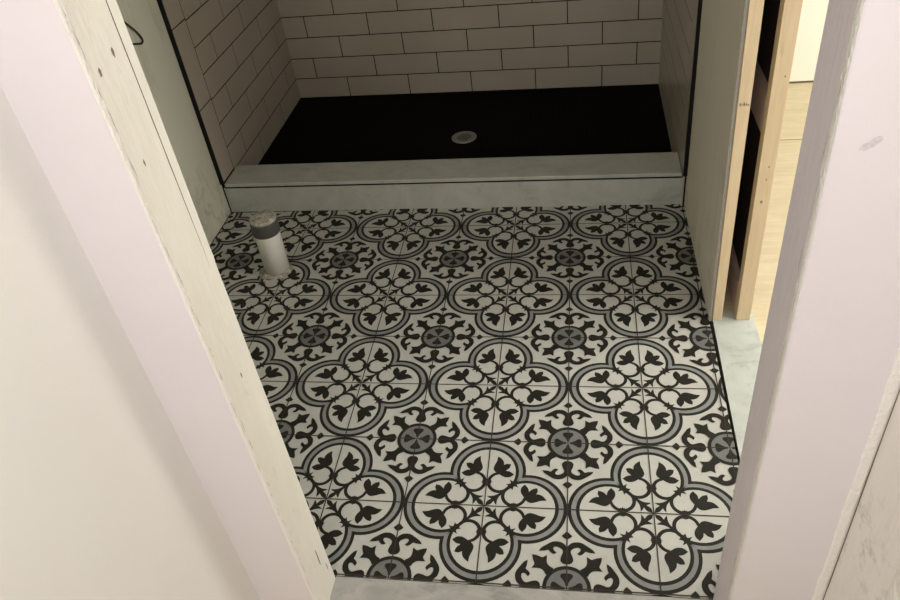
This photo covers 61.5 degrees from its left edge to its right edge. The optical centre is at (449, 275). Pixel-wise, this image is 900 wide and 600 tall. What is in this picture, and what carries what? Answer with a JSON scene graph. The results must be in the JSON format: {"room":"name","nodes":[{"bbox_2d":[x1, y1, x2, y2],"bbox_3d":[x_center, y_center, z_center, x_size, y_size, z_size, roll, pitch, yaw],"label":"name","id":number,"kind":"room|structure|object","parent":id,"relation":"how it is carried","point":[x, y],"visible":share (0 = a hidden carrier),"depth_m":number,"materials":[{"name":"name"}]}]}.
{"room":"bathroom","nodes":[
{"label":"bathroom","id":0,"kind":"room"},
{"bbox_2d":[0,86,260,599],"bbox_3d":[-0.746,0.557,0.111,0.162,2.450,2.281,0,38,10],"label":"wall","id":1,"kind":"structure","parent":0,"point":[102,498],"depth_m":1.04,"materials":[{"name":"paint"}]},
{"bbox_2d":[116,0,300,245],"bbox_3d":[-1.107,-1.085,2.286,0.134,2.450,2.811,0,38,10],"label":"wall","id":2,"kind":"structure","parent":0,"point":[235,54],"depth_m":2.98,"materials":[{"name":"tile"}]},
{"bbox_2d":[124,21,143,44],"bbox_3d":[-1.028,-0.785,2.389,0.014,0.157,0.142,4,39,15],"label":"electrical cable","id":3,"kind":"object","parent":2,"relation":"attached to","point":[127,24],"visible":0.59,"depth_m":2.45,"materials":[{"name":"grey plastic"}]},
{"bbox_2d":[157,0,223,184],"bbox_3d":[-1.036,-1.253,2.337,0.016,2.264,0.008,0,38,10],"label":"trim","id":4,"kind":"structure","parent":2,"relation":"attached to","point":[160,3],"depth_m":2.78,"materials":[{"name":"black"}]},
{"bbox_2d":[0,0,899,599],"bbox_3d":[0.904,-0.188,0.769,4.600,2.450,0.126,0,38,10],"label":"door frame","id":5,"kind":"structure","parent":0,"point":[845,341],"depth_m":1.03,"materials":[{"name":"paint"}]},
{"bbox_2d":[53,0,334,599],"bbox_3d":[-0.388,-0.066,1.084,0.005,2.060,0.124,0,38,10],"label":"trim","id":6,"kind":"structure","parent":5,"relation":"attached to","point":[97,32],"depth_m":1.10,"materials":[{"name":"beige paint"}]},
{"bbox_2d":[713,0,867,599],"bbox_3d":[0.440,-0.076,0.947,0.006,2.060,0.110,0,38,10],"label":"trim","id":7,"kind":"structure","parent":5,"relation":"attached to","point":[844,18],"depth_m":0.98,"materials":[{"name":"grey paint"}]},
{"bbox_2d":[210,82,812,599],"bbox_3d":[1.259,-0.093,2.532,4.500,0.088,2.574,0,38,10],"label":"floor","id":8,"kind":"structure","parent":0,"point":[517,397],"depth_m":2.28,"materials":[{"name":"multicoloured tile"}]},
{"bbox_2d":[249,210,291,279],"bbox_3d":[-0.646,-0.114,2.680,0.126,0.238,0.110,0,38,10],"label":"drain pipe","id":9,"kind":"object","parent":8,"relation":"on","point":[264,224],"visible":1,"depth_m":2.64,"materials":[{"name":"white plastic"}]},
{"bbox_2d":[224,152,681,211],"bbox_3d":[-0.019,-0.361,2.971,1.788,0.136,0.164,0,38,10],"label":"shower curb","id":10,"kind":"object","parent":8,"relation":"on","point":[629,178],"visible":0.96,"depth_m":2.91,"materials":[{"name":"grey stone"}]},
{"bbox_2d":[452,131,476,143],"bbox_3d":[0.063,-0.618,3.374,0.113,0.006,0.113,0,38,10],"label":"shower drain","id":11,"kind":"object","parent":8,"relation":"on","point":[464,136],"visible":1,"depth_m":3.37,"materials":[{"name":"grey metal"}]},
{"bbox_2d":[711,311,761,460],"bbox_3d":[0.800,0.410,1.958,0.128,0.024,0.941,0,38,10],"label":"marble threshold","id":12,"kind":"object","parent":8,"relation":"on","point":[738,343],"visible":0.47,"depth_m":2.15,"materials":[{"name":"white stone"}]},
{"bbox_2d":[277,0,828,97],"bbox_3d":[1.316,-1.886,2.874,4.478,2.450,0.281,0,38,10],"label":"wall","id":13,"kind":"structure","parent":0,"point":[338,48],"depth_m":3.56,"materials":[{"name":"tile"}]},
{"bbox_2d":[658,0,748,320],"bbox_3d":[0.767,-1.389,2.311,0.038,2.420,1.910,0,38,10],"label":"wall","id":14,"kind":"structure","parent":0,"point":[723,22],"depth_m":2.31,"materials":[{"name":"grey paint"}]},
{"bbox_2d":[683,0,702,175],"bbox_3d":[0.713,-1.245,2.009,0.014,2.264,0.012,0,38,10],"label":"trim","id":15,"kind":"structure","parent":14,"relation":"attached to","point":[699,11],"depth_m":2.49,"materials":[{"name":"black"}]},
{"bbox_2d":[712,0,763,319],"bbox_3d":[0.662,-0.816,1.575,0.057,2.396,0.039,0,38,10],"label":"stud","id":16,"kind":"object","parent":14,"relation":"attached to","point":[755,10],"visible":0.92,"depth_m":1.92,"materials":[{"name":"brown wood"}]},
{"bbox_2d":[732,0,780,269],"bbox_3d":[0.883,-1.409,2.301,0.024,2.403,1.872,0,38,10],"label":"wall","id":17,"kind":"structure","parent":0,"point":[771,7],"depth_m":2.13,"materials":[{"name":"brown"}]},
{"bbox_2d":[811,346,899,599],"bbox_3d":[0.489,0.548,-0.102,0.173,2.450,2.281,0,38,10],"label":"wall","id":18,"kind":"structure","parent":0,"point":[868,561],"depth_m":1.13,"materials":[{"name":"white"}]},
{"bbox_2d":[884,565,899,599],"bbox_3d":[0.537,-0.046,0.611,0.006,2.400,0.136,0,38,10],"label":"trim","id":19,"kind":"structure","parent":18,"relation":"attached to","point":[893,593],"depth_m":1.05,"materials":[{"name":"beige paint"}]},
{"bbox_3d":[0.006,1.499,0.734,1.120,0.046,2.270,0,38,10],"label":"floor","id":20,"kind":"structure","parent":0,"visible":0},
{"bbox_2d":[330,576,705,599],"bbox_3d":[0.141,0.743,1.650,0.838,0.024,0.120,0,38,10],"label":"marble threshold","id":21,"kind":"object","parent":20,"relation":"on","point":[344,588],"visible":1,"depth_m":1.70,"materials":[{"name":"white stone"}]},
{"bbox_3d":[0.662,-0.524,1.205,0.120,2.403,0.902,0,38,10],"label":"wall","id":22,"kind":"structure","parent":0,"visible":0},
{"bbox_2d":[727,0,802,319],"bbox_3d":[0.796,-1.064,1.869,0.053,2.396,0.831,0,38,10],"label":"stud","id":23,"kind":"object","parent":22,"relation":"attached to","point":[768,99],"visible":0.56,"depth_m":1.96,"materials":[{"name":"brown wood"}]}
]}

